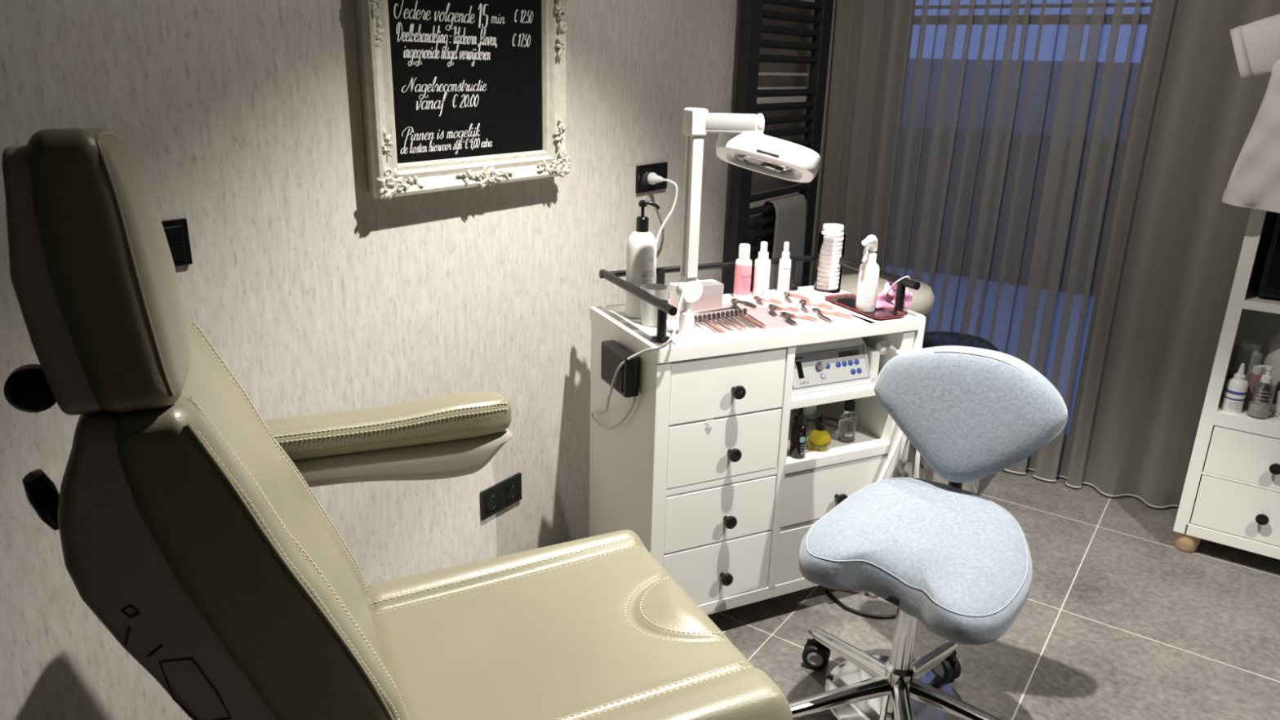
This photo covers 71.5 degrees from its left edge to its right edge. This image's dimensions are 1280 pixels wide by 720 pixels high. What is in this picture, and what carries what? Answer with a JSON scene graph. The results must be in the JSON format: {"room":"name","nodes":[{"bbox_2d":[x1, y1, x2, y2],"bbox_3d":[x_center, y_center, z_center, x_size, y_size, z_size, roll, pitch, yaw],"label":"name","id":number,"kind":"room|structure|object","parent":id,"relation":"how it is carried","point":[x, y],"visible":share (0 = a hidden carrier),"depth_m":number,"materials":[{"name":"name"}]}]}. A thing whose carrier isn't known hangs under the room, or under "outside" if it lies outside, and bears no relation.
{"room":"salon","nodes":[
{"label":"salon","id":0,"kind":"room"},
{"bbox_2d":[0,0,835,719],"bbox_3d":[-0.880,-0.278,1.456,0.120,2.420,5.800,14,22,33],"label":"wall","id":1,"kind":"structure","parent":0,"point":[242,121],"depth_m":1.79,"materials":[{"name":"paint"}]},
{"bbox_2d":[160,217,192,266],"bbox_3d":[-0.795,-0.194,1.492,0.014,0.079,0.080,14,22,33],"label":"wall switch","id":2,"kind":"object","parent":1,"relation":"attached to","point":[176,232],"visible":0.42,"depth_m":1.50,"materials":[{"name":"black plastic"}]},
{"bbox_2d":[355,0,570,199],"bbox_3d":[-0.358,-0.768,1.898,0.058,0.795,0.610,14,22,33],"label":"price board","id":3,"kind":"object","parent":1,"relation":"attached to","point":[456,94],"visible":1,"depth_m":1.93,"materials":[{"name":"black"}]},
{"bbox_2d":[480,472,521,519],"bbox_3d":[-0.365,0.360,2.354,0.012,0.079,0.150,14,22,33],"label":"wall socket","id":4,"kind":"object","parent":1,"relation":"attached to","point":[507,492],"visible":1,"depth_m":2.35,"materials":[{"name":"black plastic"}]},
{"bbox_2d":[635,161,667,193],"bbox_3d":[0.037,-0.540,2.627,0.012,0.079,0.154,14,22,33],"label":"wall socket","id":5,"kind":"object","parent":1,"relation":"attached to","point":[660,169],"visible":0.86,"depth_m":2.61,"materials":[{"name":"black plastic"}]},
{"bbox_2d":[647,172,678,247],"bbox_3d":[0.043,-0.125,2.703,0.084,0.868,0.088,14,22,33],"label":"plug","id":6,"kind":"object","parent":1,"relation":"attached to","point":[652,178],"visible":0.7,"depth_m":2.59,"materials":[{"name":"white plastic"}]},
{"bbox_2d":[724,0,833,293],"bbox_3d":[0.478,-0.839,3.118,0.085,1.600,0.620,14,22,33],"label":"towel radiator","id":7,"kind":"object","parent":1,"relation":"attached to","point":[752,13],"visible":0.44,"depth_m":3.04,"materials":[{"name":"black metal"}]},
{"bbox_2d":[757,193,807,289],"bbox_3d":[0.528,-0.396,3.316,0.067,0.419,0.272,14,22,33],"label":"hand towel","id":8,"kind":"object","parent":7,"relation":"hanging from","point":[790,212],"visible":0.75,"depth_m":3.25,"materials":[{"name":"grey fabric"}]},
{"bbox_2d":[706,469,1279,719],"bbox_3d":[0.876,1.339,0.672,4.350,0.060,5.800,14,22,33],"label":"floor","id":9,"kind":"structure","parent":0,"point":[1117,621],"depth_m":2.42,"materials":[{"name":"tile"}]},
{"bbox_2d":[1,128,792,719],"bbox_3d":[-0.306,0.341,1.322,0.896,1.360,0.683,-7,20,-25],"label":"chair","id":10,"kind":"object","parent":9,"relation":"on","point":[191,524],"visible":1,"depth_m":1.02,"materials":[{"name":"beige leather"}]},
{"bbox_2d":[589,254,920,614],"bbox_3d":[0.293,0.221,2.427,0.764,0.919,0.422,-7,20,-25],"label":"base cabinet","id":11,"kind":"object","parent":9,"relation":"on","point":[724,507],"visible":0.79,"depth_m":2.23,"materials":[{"name":"white paint"}]},
{"bbox_2d":[600,339,639,397],"bbox_3d":[-0.051,0.020,2.147,0.041,0.100,0.150,-7,20,-25],"label":"box","id":12,"kind":"object","parent":11,"relation":"attached to","point":[613,353],"visible":0.94,"depth_m":2.10,"materials":[{"name":"black plastic"}]},
{"bbox_2d":[625,200,660,319],"bbox_3d":[0.004,-0.252,2.220,0.076,0.292,0.075,-7,20,-25],"label":"pump bottle","id":13,"kind":"object","parent":11,"relation":"on","point":[641,254],"visible":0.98,"depth_m":2.19,"materials":[{"name":"white plastic"}]},
{"bbox_2d":[640,283,668,326],"bbox_3d":[0.034,-0.134,2.180,0.069,0.094,0.069,-7,20,-25],"label":"plastic cup","id":14,"kind":"object","parent":11,"relation":"on","point":[648,312],"visible":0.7,"depth_m":2.16,"materials":[{"name":"white plastic"}]},
{"bbox_2d":[674,299,733,316],"bbox_3d":[0.159,-0.139,2.354,0.211,0.001,0.112,-8,21,-27],"label":"paper sheet","id":15,"kind":"object","parent":11,"relation":"on","point":[725,304],"visible":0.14,"depth_m":2.36,"materials":[{"name":"white paper"}]},
{"bbox_2d":[669,279,724,312],"bbox_3d":[0.147,-0.170,2.339,0.132,0.067,0.058,-7,20,-25],"label":"carton","id":16,"kind":"object","parent":15,"relation":"on","point":[711,298],"visible":0.61,"depth_m":2.32,"materials":[{"name":"white"}]},
{"bbox_2d":[706,419,713,426],"bbox_3d":[0.167,0.151,2.123,0.020,0.017,0.001,-7,20,-25],"label":"paper tag","id":17,"kind":"object","parent":11,"relation":"attached to","point":[710,421],"visible":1,"depth_m":2.12,"materials":[{"name":"white paper"}]},
{"bbox_2d":[698,306,735,313],"bbox_3d":[0.206,-0.132,2.328,0.127,0.004,0.006,-10,22,-31],"label":"file","id":18,"kind":"object","parent":11,"relation":"on","point":[704,311],"visible":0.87,"depth_m":2.32,"materials":[{"name":"silver metal"}]},
{"bbox_2d":[666,107,821,345],"bbox_3d":[0.226,-0.311,2.054,0.355,0.520,0.186,-1,19,-7],"label":"lamp","id":19,"kind":"object","parent":11,"relation":"on","point":[741,142],"visible":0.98,"depth_m":1.96,"materials":[{"name":"white plastic"}]},
{"bbox_2d":[591,291,684,429],"bbox_3d":[-0.038,0.017,2.159,0.117,0.416,0.372,-15,25,-41],"label":"cable","id":20,"kind":"object","parent":19,"relation":"attached to","point":[669,340],"visible":1,"depth_m":2.09,"materials":[{"name":"grey plastic"}]},
{"bbox_2d":[730,298,756,309],"bbox_3d":[0.264,-0.151,2.377,0.062,0.010,0.091,-7,20,-25],"label":"nail nipper","id":21,"kind":"object","parent":11,"relation":"on","point":[735,301],"visible":0.99,"depth_m":2.38,"materials":[{"name":"silver metal"}]},
{"bbox_2d":[693,306,875,337],"bbox_3d":[0.339,-0.105,2.266,0.460,0.001,0.249,-7,20,-25],"label":"paper sheet","id":22,"kind":"object","parent":11,"relation":"on","point":[778,324],"visible":0.7,"depth_m":2.24,"materials":[{"name":"white paper"}]},
{"bbox_2d":[693,322,706,332],"bbox_3d":[0.142,-0.083,2.156,0.010,0.016,0.120,-4,19,-17],"label":"tool","id":23,"kind":"object","parent":22,"relation":"on","point":[695,324],"visible":0.39,"depth_m":2.16,"materials":[{"name":"silver metal"}]},
{"bbox_2d":[693,315,717,333],"bbox_3d":[0.160,-0.085,2.162,0.010,0.016,0.127,-6,20,-21],"label":"tool","id":24,"kind":"object","parent":22,"relation":"on","point":[695,317],"visible":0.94,"depth_m":2.19,"materials":[{"name":"silver metal"}]},
{"bbox_2d":[697,315,722,333],"bbox_3d":[0.170,-0.085,2.165,0.010,0.016,0.134,-5,19,-18],"label":"tool","id":25,"kind":"object","parent":22,"relation":"on","point":[700,317],"visible":1,"depth_m":2.18,"materials":[{"name":"silver metal"}]},
{"bbox_2d":[702,314,725,333],"bbox_3d":[0.182,-0.089,2.176,0.010,0.016,0.126,-5,20,-19],"label":"tool","id":26,"kind":"object","parent":22,"relation":"on","point":[704,316],"visible":1,"depth_m":2.19,"materials":[{"name":"gold metal"}]},
{"bbox_2d":[706,313,731,331],"bbox_3d":[0.194,-0.091,2.185,0.010,0.016,0.124,-5,20,-19],"label":"tool","id":27,"kind":"object","parent":22,"relation":"on","point":[708,316],"visible":1,"depth_m":2.20,"materials":[{"name":"silver metal"}]},
{"bbox_2d":[711,312,734,332],"bbox_3d":[0.205,-0.092,2.188,0.010,0.016,0.132,-4,19,-17],"label":"tool","id":28,"kind":"object","parent":22,"relation":"on","point":[713,314],"visible":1,"depth_m":2.21,"materials":[{"name":"silver metal"}]},
{"bbox_2d":[716,311,742,331],"bbox_3d":[0.219,-0.093,2.192,0.010,0.016,0.138,-5,19,-18],"label":"tool","id":29,"kind":"object","parent":22,"relation":"on","point":[718,314],"visible":1,"depth_m":2.21,"materials":[{"name":"silver metal"}]},
{"bbox_2d":[720,311,745,331],"bbox_3d":[0.231,-0.095,2.200,0.010,0.016,0.137,-5,19,-18],"label":"tool","id":30,"kind":"object","parent":22,"relation":"on","point":[722,313],"visible":1,"depth_m":2.21,"materials":[{"name":"silver metal"}]},
{"bbox_2d":[725,311,749,330],"bbox_3d":[0.240,-0.097,2.205,0.010,0.016,0.140,-4,19,-15],"label":"tool","id":31,"kind":"object","parent":22,"relation":"on","point":[727,313],"visible":1,"depth_m":2.22,"materials":[{"name":"silver metal"}]},
{"bbox_2d":[729,310,756,329],"bbox_3d":[0.257,-0.099,2.215,0.010,0.016,0.139,-5,20,-20],"label":"tool","id":32,"kind":"object","parent":22,"relation":"on","point":[731,312],"visible":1,"depth_m":2.23,"materials":[{"name":"silver metal"}]},
{"bbox_2d":[733,309,757,328],"bbox_3d":[0.264,-0.102,2.222,0.010,0.016,0.136,-4,19,-15],"label":"tool","id":33,"kind":"object","parent":22,"relation":"on","point":[735,312],"visible":1,"depth_m":2.24,"materials":[{"name":"silver metal"}]},
{"bbox_2d":[738,308,766,328],"bbox_3d":[0.281,-0.103,2.228,0.010,0.016,0.142,-5,20,-20],"label":"tool","id":34,"kind":"object","parent":22,"relation":"on","point":[740,310],"visible":1,"depth_m":2.24,"materials":[{"name":"silver metal"}]},
{"bbox_2d":[742,307,767,327],"bbox_3d":[0.288,-0.106,2.237,0.010,0.016,0.135,-4,19,-16],"label":"tool","id":35,"kind":"object","parent":22,"relation":"on","point":[744,310],"visible":1,"depth_m":2.25,"materials":[{"name":"silver metal"}]},
{"bbox_2d":[768,303,800,315],"bbox_3d":[0.365,-0.134,2.334,0.088,0.010,0.091,-7,20,-25],"label":"nail nipper","id":36,"kind":"object","parent":22,"relation":"on","point":[773,307],"visible":1,"depth_m":2.34,"materials":[{"name":"gold metal"}]},
{"bbox_2d":[780,311,819,325],"bbox_3d":[0.399,-0.108,2.260,0.080,0.010,0.103,-7,20,-25],"label":"nail nipper","id":37,"kind":"object","parent":22,"relation":"on","point":[786,314],"visible":1,"depth_m":2.26,"materials":[{"name":"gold metal"}]},
{"bbox_2d":[811,307,853,322],"bbox_3d":[0.489,-0.119,2.300,0.080,0.010,0.118,-7,20,-25],"label":"nail nipper","id":38,"kind":"object","parent":22,"relation":"on","point":[819,311],"visible":1,"depth_m":2.30,"materials":[{"name":"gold metal"}]},
{"bbox_2d":[732,288,836,309],"bbox_3d":[0.417,-0.173,2.472,0.302,0.001,0.203,-3,19,-13],"label":"paper sheet","id":39,"kind":"object","parent":11,"relation":"on","point":[815,295],"visible":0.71,"depth_m":2.46,"materials":[{"name":"white paper"}]},
{"bbox_2d":[733,243,751,298],"bbox_3d":[0.284,-0.244,2.444,0.046,0.150,0.046,-7,20,-25],"label":"lotion bottle","id":40,"kind":"object","parent":39,"relation":"on","point":[743,268],"visible":1,"depth_m":2.43,"materials":[{"name":"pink plastic"}]},
{"bbox_2d":[752,241,770,297],"bbox_3d":[0.339,-0.251,2.460,0.044,0.154,0.044,-7,20,-25],"label":"spray bottle","id":41,"kind":"object","parent":39,"relation":"on","point":[762,264],"visible":1,"depth_m":2.45,"materials":[{"name":"white plastic"}]},
{"bbox_2d":[753,296,782,305],"bbox_3d":[0.340,-0.163,2.417,0.063,0.010,0.083,-7,20,-25],"label":"nail nipper","id":42,"kind":"object","parent":39,"relation":"on","point":[758,300],"visible":1,"depth_m":2.41,"materials":[{"name":"gold metal"}]},
{"bbox_2d":[777,241,791,293],"bbox_3d":[0.409,-0.261,2.510,0.034,0.146,0.034,-7,20,-25],"label":"spray bottle","id":43,"kind":"object","parent":39,"relation":"on","point":[784,264],"visible":1,"depth_m":2.50,"materials":[{"name":"white plastic"}]},
{"bbox_2d":[783,291,811,302],"bbox_3d":[0.417,-0.174,2.458,0.065,0.010,0.106,-7,20,-25],"label":"nail nipper","id":44,"kind":"object","parent":39,"relation":"on","point":[787,294],"visible":1,"depth_m":2.46,"materials":[{"name":"gold metal"}]},
{"bbox_2d":[799,299,835,312],"bbox_3d":[0.454,-0.146,2.378,0.093,0.010,0.102,-7,20,-25],"label":"nail nipper","id":45,"kind":"object","parent":39,"relation":"on","point":[804,303],"visible":1,"depth_m":2.38,"materials":[{"name":"gold metal"}]},
{"bbox_2d":[789,408,793,422],"bbox_3d":[0.380,0.115,2.503,0.108,0.140,0.072,-7,20,-25],"label":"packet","id":46,"kind":"object","parent":11,"relation":"on","point":[791,419],"visible":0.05,"depth_m":2.50,"materials":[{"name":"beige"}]},
{"bbox_2d":[789,407,808,458],"bbox_3d":[0.413,0.185,2.299,0.042,0.138,0.043,-7,20,-25],"label":"dropper bottle","id":47,"kind":"object","parent":11,"relation":"on","point":[799,429],"visible":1,"depth_m":2.29,"materials":[{"name":"brown glass"}]},
{"bbox_2d":[803,404,816,422],"bbox_3d":[0.483,0.111,2.530,0.044,0.135,0.028,-7,20,-25],"label":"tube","id":48,"kind":"object","parent":11,"relation":"on","point":[809,411],"visible":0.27,"depth_m":2.53,"materials":[{"name":"white plastic"}]},
{"bbox_2d":[793,416,839,428],"bbox_3d":[0.512,0.175,2.517,0.169,0.021,0.096,0,18,-3],"label":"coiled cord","id":49,"kind":"object","parent":11,"relation":"on","point":[816,420],"visible":0.43,"depth_m":2.51,"materials":[{"name":"black plastic"}]},
{"bbox_2d":[808,414,831,450],"bbox_3d":[0.478,0.190,2.356,0.061,0.096,0.061,-7,20,-25],"label":"dropper bottle","id":50,"kind":"object","parent":11,"relation":"on","point":[819,439],"visible":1,"depth_m":2.34,"materials":[{"name":"yellow glass"}]},
{"bbox_2d":[813,231,845,293],"bbox_3d":[0.544,-0.280,2.548,0.076,0.165,0.076,-7,20,-25],"label":"holder","id":51,"kind":"object","parent":11,"relation":"on","point":[825,242],"visible":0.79,"depth_m":2.52,"materials":[{"name":"white plastic"}]},
{"bbox_2d":[829,284,838,289],"bbox_3d":[0.542,-0.215,2.570,0.062,0.012,0.062,14,22,33],"label":"pad","id":52,"kind":"object","parent":51,"relation":"in","point":[831,287],"visible":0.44,"depth_m":2.54,"materials":[{"name":"white"}]},
{"bbox_2d":[829,280,839,285],"bbox_3d":[0.542,-0.227,2.565,0.062,0.013,0.062,13,21,28],"label":"pad","id":53,"kind":"object","parent":52,"relation":"on","point":[831,283],"visible":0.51,"depth_m":2.54,"materials":[{"name":"white"}]},
{"bbox_2d":[830,275,839,281],"bbox_3d":[0.543,-0.239,2.561,0.062,0.012,0.062,-7,21,-23],"label":"pad","id":54,"kind":"object","parent":53,"relation":"on","point":[835,278],"visible":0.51,"depth_m":2.54,"materials":[{"name":"white"}]},
{"bbox_2d":[830,271,839,277],"bbox_3d":[0.543,-0.251,2.557,0.062,0.012,0.062,0,18,-8],"label":"pad","id":55,"kind":"object","parent":54,"relation":"on","point":[832,274],"visible":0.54,"depth_m":2.53,"materials":[{"name":"white"}]},
{"bbox_2d":[831,267,839,272],"bbox_3d":[0.543,-0.263,2.554,0.062,0.013,0.062,-1,18,-11],"label":"pad","id":56,"kind":"object","parent":55,"relation":"on","point":[833,270],"visible":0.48,"depth_m":2.53,"materials":[{"name":"white"}]},
{"bbox_2d":[831,263,840,268],"bbox_3d":[0.545,-0.275,2.549,0.062,0.013,0.062,-4,20,-14],"label":"pad","id":57,"kind":"object","parent":56,"relation":"on","point":[836,265],"visible":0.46,"depth_m":2.52,"materials":[{"name":"white fabric"}]},
{"bbox_2d":[831,259,839,264],"bbox_3d":[0.544,-0.287,2.545,0.062,0.013,0.062,7,19,14],"label":"pad","id":58,"kind":"object","parent":57,"relation":"on","point":[833,261],"visible":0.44,"depth_m":2.52,"materials":[{"name":"white"}]},
{"bbox_2d":[831,253,841,259],"bbox_3d":[0.545,-0.299,2.542,0.062,0.013,0.062,5,19,14],"label":"pad","id":59,"kind":"object","parent":58,"relation":"on","point":[839,256],"visible":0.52,"depth_m":2.52,"materials":[{"name":"white"}]},
{"bbox_2d":[832,249,841,255],"bbox_3d":[0.544,-0.311,2.538,0.062,0.012,0.062,6,19,12],"label":"pad","id":60,"kind":"object","parent":59,"relation":"on","point":[834,252],"visible":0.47,"depth_m":2.51,"materials":[{"name":"white"}]},
{"bbox_2d":[832,245,842,250],"bbox_3d":[0.545,-0.323,2.533,0.062,0.013,0.062,17,24,38],"label":"pad","id":61,"kind":"object","parent":60,"relation":"on","point":[834,248],"visible":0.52,"depth_m":2.51,"materials":[{"name":"white fabric"}]},
{"bbox_2d":[833,241,843,246],"bbox_3d":[0.545,-0.335,2.530,0.062,0.012,0.062,11,20,24],"label":"pad","id":62,"kind":"object","parent":61,"relation":"on","point":[839,243],"visible":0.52,"depth_m":2.50,"materials":[{"name":"white fabric"}]},
{"bbox_2d":[833,236,844,242],"bbox_3d":[0.547,-0.347,2.526,0.062,0.012,0.062,-4,19,-17],"label":"pad","id":63,"kind":"object","parent":62,"relation":"on","point":[836,239],"visible":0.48,"depth_m":2.50,"materials":[{"name":"white fabric"}]},
{"bbox_2d":[821,231,844,237],"bbox_3d":[0.546,-0.358,2.521,0.062,0.013,0.062,7,19,17],"label":"pad","id":64,"kind":"object","parent":63,"relation":"on","point":[835,234],"visible":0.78,"depth_m":2.50,"materials":[{"name":"white"}]},
{"bbox_2d":[822,223,844,232],"bbox_3d":[0.547,-0.373,2.517,0.059,0.019,0.059,6,19,14],"label":"pad","id":65,"kind":"object","parent":64,"relation":"on","point":[828,228],"visible":1,"depth_m":2.50,"materials":[{"name":"white"}]},
{"bbox_2d":[790,375,878,409],"bbox_3d":[0.447,0.038,2.453,0.347,0.023,0.378,-7,20,-25],"label":"shelf","id":66,"kind":"object","parent":11,"relation":"attached to","point":[829,396],"depth_m":2.28,"materials":[{"name":"white paint"}]},
{"bbox_2d":[784,404,890,474],"bbox_3d":[0.443,0.204,2.507,0.347,0.028,0.380,-7,20,-25],"label":"shelf","id":67,"kind":"object","parent":11,"relation":"attached to","point":[869,445],"depth_m":2.39,"materials":[{"name":"white paint"}]},
{"bbox_2d":[791,337,888,395],"bbox_3d":[0.488,-0.020,2.390,0.342,0.130,0.215,-7,20,-25],"label":"machine","id":68,"kind":"object","parent":11,"relation":"on","point":[836,364],"visible":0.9,"depth_m":2.31,"materials":[{"name":"white plastic"}]},
{"bbox_2d":[837,349,859,357],"bbox_3d":[0.548,-0.017,2.338,0.066,0.014,0.010,-7,20,-25],"label":"display screen","id":69,"kind":"object","parent":68,"relation":"attached to","point":[841,353],"depth_m":2.34,"materials":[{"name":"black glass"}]},
{"bbox_2d":[877,345,903,481],"bbox_3d":[0.668,0.325,2.415,0.088,0.734,0.091,14,22,33],"label":"hose","id":70,"kind":"object","parent":68,"relation":"attached to","point":[891,348],"visible":0.21,"depth_m":2.38,"materials":[{"name":"white plastic"}]},
{"bbox_2d":[837,399,857,443],"bbox_3d":[0.565,0.155,2.408,0.046,0.133,0.046,-7,20,-25],"label":"dropper bottle","id":71,"kind":"object","parent":11,"relation":"on","point":[848,416],"visible":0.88,"depth_m":2.40,"materials":[{"name":"clear glass"}]},
{"bbox_2d":[829,302,914,324],"bbox_3d":[0.597,-0.135,2.377,0.145,0.001,0.234,-7,20,-25],"label":"paper sheet","id":72,"kind":"object","parent":11,"relation":"on","point":[846,310],"visible":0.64,"depth_m":2.31,"materials":[{"name":"white paper"}]},
{"bbox_2d":[824,293,905,319],"bbox_3d":[0.599,-0.142,2.381,0.098,0.011,0.236,-7,20,-25],"label":"tray","id":73,"kind":"object","parent":72,"relation":"on","point":[847,300],"visible":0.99,"depth_m":2.36,"materials":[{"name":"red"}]},
{"bbox_2d":[855,235,879,312],"bbox_3d":[0.588,-0.226,2.313,0.076,0.202,0.057,-7,20,-25],"label":"trigger spray","id":74,"kind":"object","parent":73,"relation":"in","point":[868,273],"visible":1,"depth_m":2.31,"materials":[{"name":"white plastic"}]},
{"bbox_2d":[875,275,912,308],"bbox_3d":[0.672,-0.185,2.358,0.091,0.102,0.076,13,22,31],"label":"face mask","id":75,"kind":"object","parent":11,"relation":"hanging from","point":[886,299],"visible":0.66,"depth_m":2.36,"materials":[{"name":"pink fabric"}]},
{"bbox_2d":[897,308,925,463],"bbox_3d":[0.705,0.053,2.481,0.058,0.425,0.220,-7,20,-25],"label":"holder","id":76,"kind":"object","parent":11,"relation":"attached to","point":[919,334],"visible":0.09,"depth_m":2.34,"materials":[{"name":"white plastic"}]},
{"bbox_2d":[914,449,920,478],"bbox_3d":[0.753,0.328,2.436,0.042,0.710,0.058,-3,19,-13],"label":"hose","id":77,"kind":"object","parent":76,"relation":"hanging from","point":[917,454],"visible":0.13,"depth_m":2.39,"materials":[{"name":"white plastic"}]},
{"bbox_2d":[825,589,896,618],"bbox_3d":[0.694,0.673,2.538,0.282,0.010,0.198,-9,21,-30],"label":"cable","id":78,"kind":"object","parent":9,"relation":"on","point":[867,615],"visible":0.52,"depth_m":2.45,"materials":[{"name":"black plastic"}]},
{"bbox_2d":[840,273,934,315],"bbox_3d":[0.750,0.128,2.933,0.336,0.798,0.336,14,22,33],"label":"stool","id":79,"kind":"object","parent":9,"relation":"on","point":[922,300],"visible":0.17,"depth_m":2.73,"materials":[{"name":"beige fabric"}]},
{"bbox_2d":[788,345,1067,719],"bbox_3d":[0.603,0.436,1.902,0.582,0.860,0.562,16,23,36],"label":"stool","id":80,"kind":"object","parent":9,"relation":"on","point":[950,559],"visible":0.98,"depth_m":1.91,"materials":[{"name":"blue fabric"}]},
{"bbox_2d":[896,331,999,494],"bbox_3d":[1.060,0.198,3.105,0.308,0.572,0.308,-2,19,-11],"label":"pedal bin","id":81,"kind":"object","parent":9,"relation":"on","point":[931,339],"visible":0.25,"depth_m":3.04,"materials":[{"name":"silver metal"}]},
{"bbox_2d":[1173,208,1279,559],"bbox_3d":[2.127,-0.261,2.462,0.776,1.905,0.406,14,22,33],"label":"storage cabinet","id":82,"kind":"object","parent":9,"relation":"on","point":[1230,496],"visible":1,"depth_m":2.68,"materials":[{"name":"white paint"}]},
{"bbox_2d":[1221,363,1248,413],"bbox_3d":[1.788,0.081,2.661,0.054,0.150,0.054,14,22,33],"label":"squeeze bottle","id":83,"kind":"object","parent":82,"relation":"on","point":[1236,390],"visible":1,"depth_m":2.65,"materials":[{"name":"white plastic"}]},
{"bbox_2d":[1222,339,1264,398],"bbox_3d":[1.861,0.035,2.739,0.076,0.191,0.076,14,22,33],"label":"tub","id":84,"kind":"object","parent":82,"relation":"on","point":[1250,353],"visible":0.62,"depth_m":2.70,"materials":[{"name":"grey plastic"}]},
{"bbox_2d":[1213,380,1279,439],"bbox_3d":[2.120,0.203,2.626,0.716,0.042,0.366,14,22,33],"label":"shelf","id":85,"kind":"object","parent":82,"relation":"attached to","point":[1241,424],"depth_m":2.64,"materials":[{"name":"white paint"}]},
{"bbox_2d":[1242,364,1263,409],"bbox_3d":[1.848,0.083,2.681,0.036,0.136,0.036,14,22,33],"label":"bottle","id":86,"kind":"object","parent":82,"relation":"on","point":[1255,374],"visible":0.41,"depth_m":2.67,"materials":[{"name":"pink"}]},
{"bbox_2d":[1246,364,1275,419],"bbox_3d":[1.835,0.092,2.616,0.054,0.159,0.053,-9,21,-30],"label":"clear pump bottle","id":87,"kind":"object","parent":82,"relation":"on","point":[1263,392],"visible":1,"depth_m":2.60,"materials":[{"name":"clear plastic"}]},
{"bbox_2d":[1242,278,1279,314],"bbox_3d":[2.130,-0.134,2.513,0.716,0.026,0.366,14,22,33],"label":"shelf","id":88,"kind":"object","parent":82,"relation":"attached to","point":[1251,300],"depth_m":2.55,"materials":[{"name":"white paint"}]},
{"bbox_2d":[1256,212,1279,300],"bbox_3d":[2.057,-0.337,2.507,0.460,0.360,0.306,14,22,33],"label":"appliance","id":89,"kind":"object","parent":82,"relation":"on","point":[1268,284],"visible":1,"depth_m":2.53,"materials":[{"name":"black plastic"}]},
{"bbox_2d":[1262,329,1279,412],"bbox_3d":[1.966,0.012,2.673,0.152,0.281,0.154,14,22,33],"label":"jug","id":90,"kind":"object","parent":82,"relation":"on","point":[1272,357],"visible":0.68,"depth_m":2.66,"materials":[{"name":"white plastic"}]},
{"bbox_2d":[1273,391,1279,421],"bbox_3d":[1.913,0.140,2.606,0.088,0.078,0.088,14,22,33],"label":"bottle","id":91,"kind":"object","parent":82,"relation":"on","point":[1277,413],"visible":1,"depth_m":2.61,"materials":[{"name":"white plastic"}]},
{"bbox_2d":[810,0,1279,482],"bbox_3d":[2.505,-0.532,2.491,4.200,2.420,0.170,14,22,33],"label":"wall","id":92,"kind":"structure","parent":0,"point":[1215,6],"depth_m":3.01,"materials":[{"name":"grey paint"}]},
{"bbox_2d":[875,0,1171,398],"bbox_3d":[1.341,-0.720,3.308,0.940,2.120,0.060,14,22,33],"label":"window","id":93,"kind":"structure","parent":92,"relation":"in","point":[1129,6],"depth_m":3.27,"materials":[{"name":"blue glass"}]},
{"bbox_3d":[0.911,-1.029,-0.097,4.420,0.080,5.800,14,22,33],"label":"ceiling","id":94,"kind":"structure","parent":0,"visible":0},
{"bbox_2d":[813,0,1273,508],"bbox_3d":[1.303,-0.766,3.080,1.464,2.411,0.081,14,22,33],"label":"sheer curtain","id":95,"kind":"object","parent":94,"relation":"hanging from","point":[1138,450],"visible":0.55,"depth_m":3.06,"materials":[{"name":"grey fabric"}]},
{"bbox_3d":[1.878,-0.998,2.182,0.387,0.376,0.096,14,22,33],"label":"clothes hanger","id":96,"kind":"object","parent":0,"visible":0},
{"bbox_2d":[1221,13,1279,213],"bbox_3d":[1.838,-0.640,2.257,0.654,0.561,0.121,14,22,33],"label":"tunic","id":97,"kind":"object","parent":96,"relation":"hanging from","point":[1254,181],"visible":1,"depth_m":2.36,"materials":[{"name":"white fabric"}]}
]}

